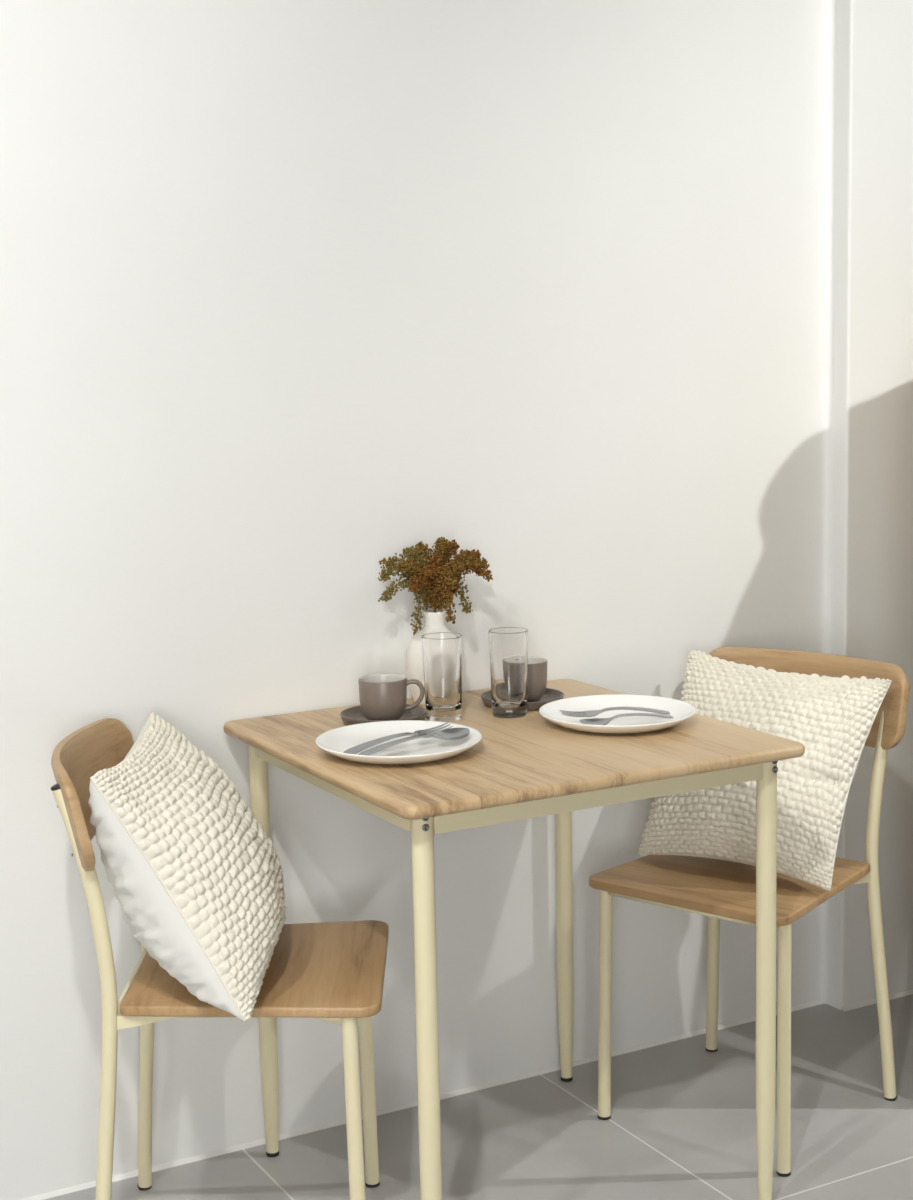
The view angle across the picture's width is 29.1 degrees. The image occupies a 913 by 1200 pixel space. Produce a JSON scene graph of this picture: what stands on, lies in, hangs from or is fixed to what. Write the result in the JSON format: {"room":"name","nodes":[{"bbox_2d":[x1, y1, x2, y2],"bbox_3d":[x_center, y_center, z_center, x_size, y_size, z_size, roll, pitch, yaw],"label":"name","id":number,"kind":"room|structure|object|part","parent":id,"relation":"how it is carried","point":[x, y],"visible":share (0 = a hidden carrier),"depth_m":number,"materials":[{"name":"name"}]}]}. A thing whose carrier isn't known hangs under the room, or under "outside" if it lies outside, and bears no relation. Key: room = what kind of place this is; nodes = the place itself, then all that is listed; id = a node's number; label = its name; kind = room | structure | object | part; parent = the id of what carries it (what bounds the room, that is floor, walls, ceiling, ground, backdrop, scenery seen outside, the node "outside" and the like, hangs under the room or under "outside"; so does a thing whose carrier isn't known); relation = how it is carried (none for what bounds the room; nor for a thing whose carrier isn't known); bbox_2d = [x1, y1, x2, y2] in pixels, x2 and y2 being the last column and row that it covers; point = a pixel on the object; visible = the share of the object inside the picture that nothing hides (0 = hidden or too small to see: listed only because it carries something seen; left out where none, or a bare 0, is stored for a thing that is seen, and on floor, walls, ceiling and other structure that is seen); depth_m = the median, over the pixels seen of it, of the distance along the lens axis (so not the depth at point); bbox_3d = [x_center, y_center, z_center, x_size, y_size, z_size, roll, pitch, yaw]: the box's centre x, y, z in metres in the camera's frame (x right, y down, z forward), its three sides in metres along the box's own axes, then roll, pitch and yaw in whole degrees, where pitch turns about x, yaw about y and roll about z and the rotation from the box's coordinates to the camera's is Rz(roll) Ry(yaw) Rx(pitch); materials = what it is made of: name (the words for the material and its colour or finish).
{"room":"dining room","nodes":[
{"label":"dining room","id":0,"kind":"room"},
{"bbox_2d":[0,0,823,1199],"bbox_3d":[-0.093,-0.412,3.058,8.000,2.660,0.100,-6,9,-29],"label":"wall","id":1,"kind":"structure","parent":0,"point":[296,297],"depth_m":3.00,"materials":[{"name":"white paint"}]},
{"bbox_2d":[19,989,912,1199],"bbox_3d":[-0.026,0.910,3.170,7.800,0.007,0.063,-6,9,-29],"label":"baseboard","id":2,"kind":"structure","parent":1,"relation":"attached to","point":[67,1190],"depth_m":3.20,"materials":[{"name":"white paint"}]},
{"bbox_2d":[44,994,912,1199],"bbox_3d":[0.977,1.192,1.383,8.000,0.100,4.400,-6,9,-29],"label":"floor","id":3,"kind":"structure","parent":0,"point":[681,1125],"depth_m":3.02,"materials":[{"name":"grey tile"}]},
{"bbox_2d":[51,718,388,1199],"bbox_3d":[-0.342,0.600,2.644,0.473,0.798,0.422,-1,8,0],"label":"dining chair","id":4,"kind":"object","parent":3,"relation":"on","point":[333,972],"visible":0.78,"depth_m":2.53,"materials":[{"name":"brown wood"}]},
{"bbox_3d":[-0.511,0.632,2.471,0.075,0.762,0.043,-3,8,-13],"label":"leg","id":5,"kind":"part","parent":4,"relation":"part of","materials":[{"name":"beige metal"}]},
{"bbox_3d":[-0.541,0.281,2.598,0.088,0.146,0.422,-1,8,0],"label":"backrest","id":6,"kind":"part","parent":4,"relation":"part of","materials":[{"name":"brown wood"}]},
{"bbox_3d":[-0.486,0.577,2.640,0.017,0.017,0.315,-1,8,0],"label":"cross rail","id":7,"kind":"part","parent":4,"relation":"part of","materials":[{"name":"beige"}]},
{"bbox_3d":[-0.513,0.584,2.817,0.075,0.762,0.043,1,8,12],"label":"leg","id":8,"kind":"part","parent":4,"relation":"part of","materials":[{"name":"beige metal"}]},
{"bbox_2d":[88,712,286,1021],"bbox_3d":[-0.384,0.376,2.589,0.261,0.343,0.449,-1,8,0],"label":"throw cushion","id":9,"kind":"object","parent":4,"relation":"on","point":[196,878],"visible":1,"depth_m":2.42,"materials":[{"name":"white fabric"}]},
{"bbox_3d":[-0.320,0.592,2.495,0.345,0.020,0.049,-1,8,2],"label":"rail","id":10,"kind":"part","parent":4,"relation":"part of","materials":[{"name":"beige metal"}]},
{"bbox_3d":[-0.292,0.552,2.637,0.370,0.016,0.387,-1,8,0],"label":"seat","id":11,"kind":"part","parent":4,"relation":"part of","materials":[{"name":"brown wood"}]},
{"bbox_3d":[-0.143,0.791,2.493,0.030,0.424,0.022,4,10,34],"label":"leg","id":12,"kind":"part","parent":4,"relation":"part of","materials":[{"name":"beige metal"}]},
{"bbox_3d":[-0.145,0.743,2.843,0.030,0.424,0.022,-7,10,-34],"label":"leg","id":13,"kind":"part","parent":4,"relation":"part of","materials":[{"name":"beige metal"}]},
{"bbox_2d":[223,679,804,1199],"bbox_3d":[0.079,0.580,2.829,0.688,0.750,0.676,-6,9,-29],"label":"dining table","id":14,"kind":"object","parent":3,"relation":"on","point":[531,765],"visible":0.84,"depth_m":2.62,"materials":[{"name":"brown wood"}]},
{"bbox_3d":[-0.321,0.580,2.941,0.031,0.724,0.031,-6,9,-29],"label":"leg","id":15,"kind":"part","parent":14,"relation":"part of","materials":[{"name":"beige metal"}]},
{"bbox_2d":[340,704,426,724],"bbox_3d":[-0.119,0.191,2.876,0.143,0.016,0.143,-6,9,-29],"label":"saucer","id":16,"kind":"object","parent":14,"relation":"on","point":[352,715],"visible":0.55,"depth_m":2.89,"materials":[{"name":"grey ceramic"}]},
{"bbox_2d":[358,674,424,719],"bbox_3d":[-0.111,0.161,2.866,0.098,0.070,0.079,-6,9,-32],"label":"coffee mug","id":17,"kind":"object","parent":16,"relation":"on","point":[381,696],"visible":0.94,"depth_m":2.83,"materials":[{"name":"grey ceramic"}]},
{"bbox_3d":[-0.068,0.154,2.860,0.033,0.052,0.011,-1,8,0],"label":"handle","id":18,"kind":"part","parent":17,"relation":"part of","materials":[{"name":"grey ceramic"}]},
{"bbox_2d":[315,720,481,763],"bbox_3d":[-0.087,0.218,2.651,0.252,0.022,0.252,-6,9,-29],"label":"dinner plate","id":19,"kind":"object","parent":14,"relation":"on","point":[336,741],"visible":0.87,"depth_m":2.67,"materials":[{"name":"white ceramic"}]},
{"bbox_2d":[343,722,452,753],"bbox_3d":[-0.086,0.210,2.647,0.204,0.018,0.024,-8,10,-40],"label":"fork","id":20,"kind":"object","parent":19,"relation":"on","point":[356,749],"visible":0.81,"depth_m":2.63,"materials":[{"name":"silver metal"}]},
{"bbox_2d":[359,728,469,755],"bbox_3d":[-0.061,0.210,2.621,0.200,0.016,0.040,-7,10,-38],"label":"spoon","id":21,"kind":"object","parent":19,"relation":"on","point":[451,734],"visible":0.98,"depth_m":2.64,"materials":[{"name":"silver metal"}]},
{"bbox_3d":[-0.039,0.644,2.437,0.031,0.724,0.031,-6,9,-29],"label":"leg","id":22,"kind":"part","parent":14,"relation":"part of","materials":[{"name":"beige metal"}]},
{"bbox_2d":[406,609,464,705],"bbox_3d":[-0.036,0.097,3.015,0.101,0.160,0.101,-6,9,-29],"label":"vase","id":23,"kind":"object","parent":14,"relation":"on","point":[434,621],"visible":0.48,"depth_m":2.99,"materials":[{"name":"white ceramic"}]},
{"bbox_2d":[378,537,492,634],"bbox_3d":[-0.033,0.005,2.993,0.221,0.228,0.095,-5,9,-25],"label":"bunch","id":24,"kind":"object","parent":23,"relation":"in","point":[437,582],"visible":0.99,"depth_m":2.97,"materials":[{"name":"brown plant"}]},
{"bbox_2d":[422,633,462,721],"bbox_3d":[-0.022,0.127,2.880,0.067,0.138,0.067,-6,9,-29],"label":"drinking glass","id":25,"kind":"object","parent":14,"relation":"on","point":[442,652],"visible":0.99,"depth_m":2.85,"materials":[{"name":"clear glass"}]},
{"bbox_2d":[489,627,527,717],"bbox_3d":[0.087,0.120,2.897,0.065,0.142,0.065,-6,9,-29],"label":"drinking glass","id":26,"kind":"object","parent":14,"relation":"on","point":[508,646],"visible":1,"depth_m":2.87,"materials":[{"name":"clear glass"}]},
{"bbox_2d":[481,688,563,710],"bbox_3d":[0.113,0.169,2.998,0.143,0.016,0.143,-6,9,-29],"label":"saucer","id":27,"kind":"object","parent":14,"relation":"on","point":[550,695],"visible":0.43,"depth_m":2.99,"materials":[{"name":"grey ceramic"}]},
{"bbox_2d":[527,656,546,701],"bbox_3d":[0.120,0.136,3.009,0.079,0.070,0.099,2,8,21],"label":"coffee mug","id":28,"kind":"object","parent":27,"relation":"on","point":[537,666],"visible":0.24,"depth_m":2.97,"materials":[{"name":"grey ceramic"}]},
{"bbox_3d":[0.198,0.530,3.224,0.031,0.724,0.031,-6,9,-29],"label":"leg","id":29,"kind":"part","parent":14,"relation":"part of","materials":[{"name":"beige metal"}]},
{"bbox_2d":[539,694,695,733],"bbox_3d":[0.259,0.187,2.826,0.252,0.022,0.252,-6,9,-29],"label":"dinner plate","id":30,"kind":"object","parent":14,"relation":"on","point":[681,711],"visible":0.8,"depth_m":2.86,"materials":[{"name":"white ceramic"}]},
{"bbox_2d":[559,707,669,716],"bbox_3d":[0.254,0.179,2.809,0.180,0.017,0.024,-3,8,-9],"label":"fork","id":31,"kind":"object","parent":30,"relation":"on","point":[590,713],"visible":1,"depth_m":2.81,"materials":[{"name":"silver metal"}]},
{"bbox_2d":[580,713,673,724],"bbox_3d":[0.269,0.188,2.772,0.160,0.017,0.040,-4,8,-20],"label":"spoon","id":32,"kind":"object","parent":30,"relation":"on","point":[592,721],"visible":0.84,"depth_m":2.77,"materials":[{"name":"silver metal"}]},
{"bbox_3d":[0.479,0.594,2.720,0.031,0.724,0.031,-6,9,-29],"label":"leg","id":33,"kind":"part","parent":14,"relation":"part of","materials":[{"name":"beige metal"}]},
{"bbox_2d":[589,647,909,1176],"bbox_3d":[0.517,0.519,3.093,0.422,0.798,0.472,5,10,39],"label":"dining chair","id":34,"kind":"object","parent":3,"relation":"on","point":[717,889],"visible":0.62,"depth_m":3.06,"materials":[{"name":"brown wood"}]},
{"bbox_3d":[0.261,0.701,3.080,0.030,0.424,0.022,-3,8,-16],"label":"leg","id":35,"kind":"part","parent":34,"relation":"part of","materials":[{"name":"beige metal"}]},
{"bbox_3d":[0.395,0.516,2.943,0.340,0.017,0.017,5,10,39],"label":"cross rail","id":36,"kind":"part","parent":34,"relation":"part of","materials":[{"name":"beige metal"}]},
{"bbox_3d":[0.491,0.491,3.334,0.043,0.762,0.075,3,9,27],"label":"leg","id":37,"kind":"part","parent":34,"relation":"part of","materials":[{"name":"beige metal"}]},
{"bbox_3d":[0.484,0.479,3.047,0.387,0.016,0.370,5,10,39],"label":"seat","id":38,"kind":"part","parent":34,"relation":"part of","materials":[{"name":"brown wood"}]},
{"bbox_2d":[638,650,891,890],"bbox_3d":[0.520,0.287,3.076,0.406,0.337,0.262,5,10,39],"label":"throw cushion","id":39,"kind":"object","parent":34,"relation":"on","point":[833,718],"visible":0.78,"depth_m":3.00,"materials":[{"name":"white fabric"}]},
{"bbox_3d":[0.533,0.727,2.857,0.022,0.424,0.030,0,8,5],"label":"leg","id":40,"kind":"part","parent":34,"relation":"part of","materials":[{"name":"beige metal"}]},
{"bbox_3d":[0.633,0.173,3.194,0.422,0.146,0.088,5,10,39],"label":"backrest","id":41,"kind":"part","parent":34,"relation":"part of","materials":[{"name":"brown wood"}]},
{"bbox_3d":[0.760,0.516,3.113,0.075,0.762,0.043,-7,10,-37],"label":"leg","id":42,"kind":"part","parent":34,"relation":"part of","materials":[{"name":"beige metal"}]},
{"bbox_2d":[817,0,912,1009],"bbox_3d":[2.038,-0.609,4.144,3.003,2.660,0.076,-6,9,-29],"label":"wall pier","id":43,"kind":"object","parent":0,"point":[866,491],"visible":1,"depth_m":3.46,"materials":[{"name":"white paint"}]}
]}

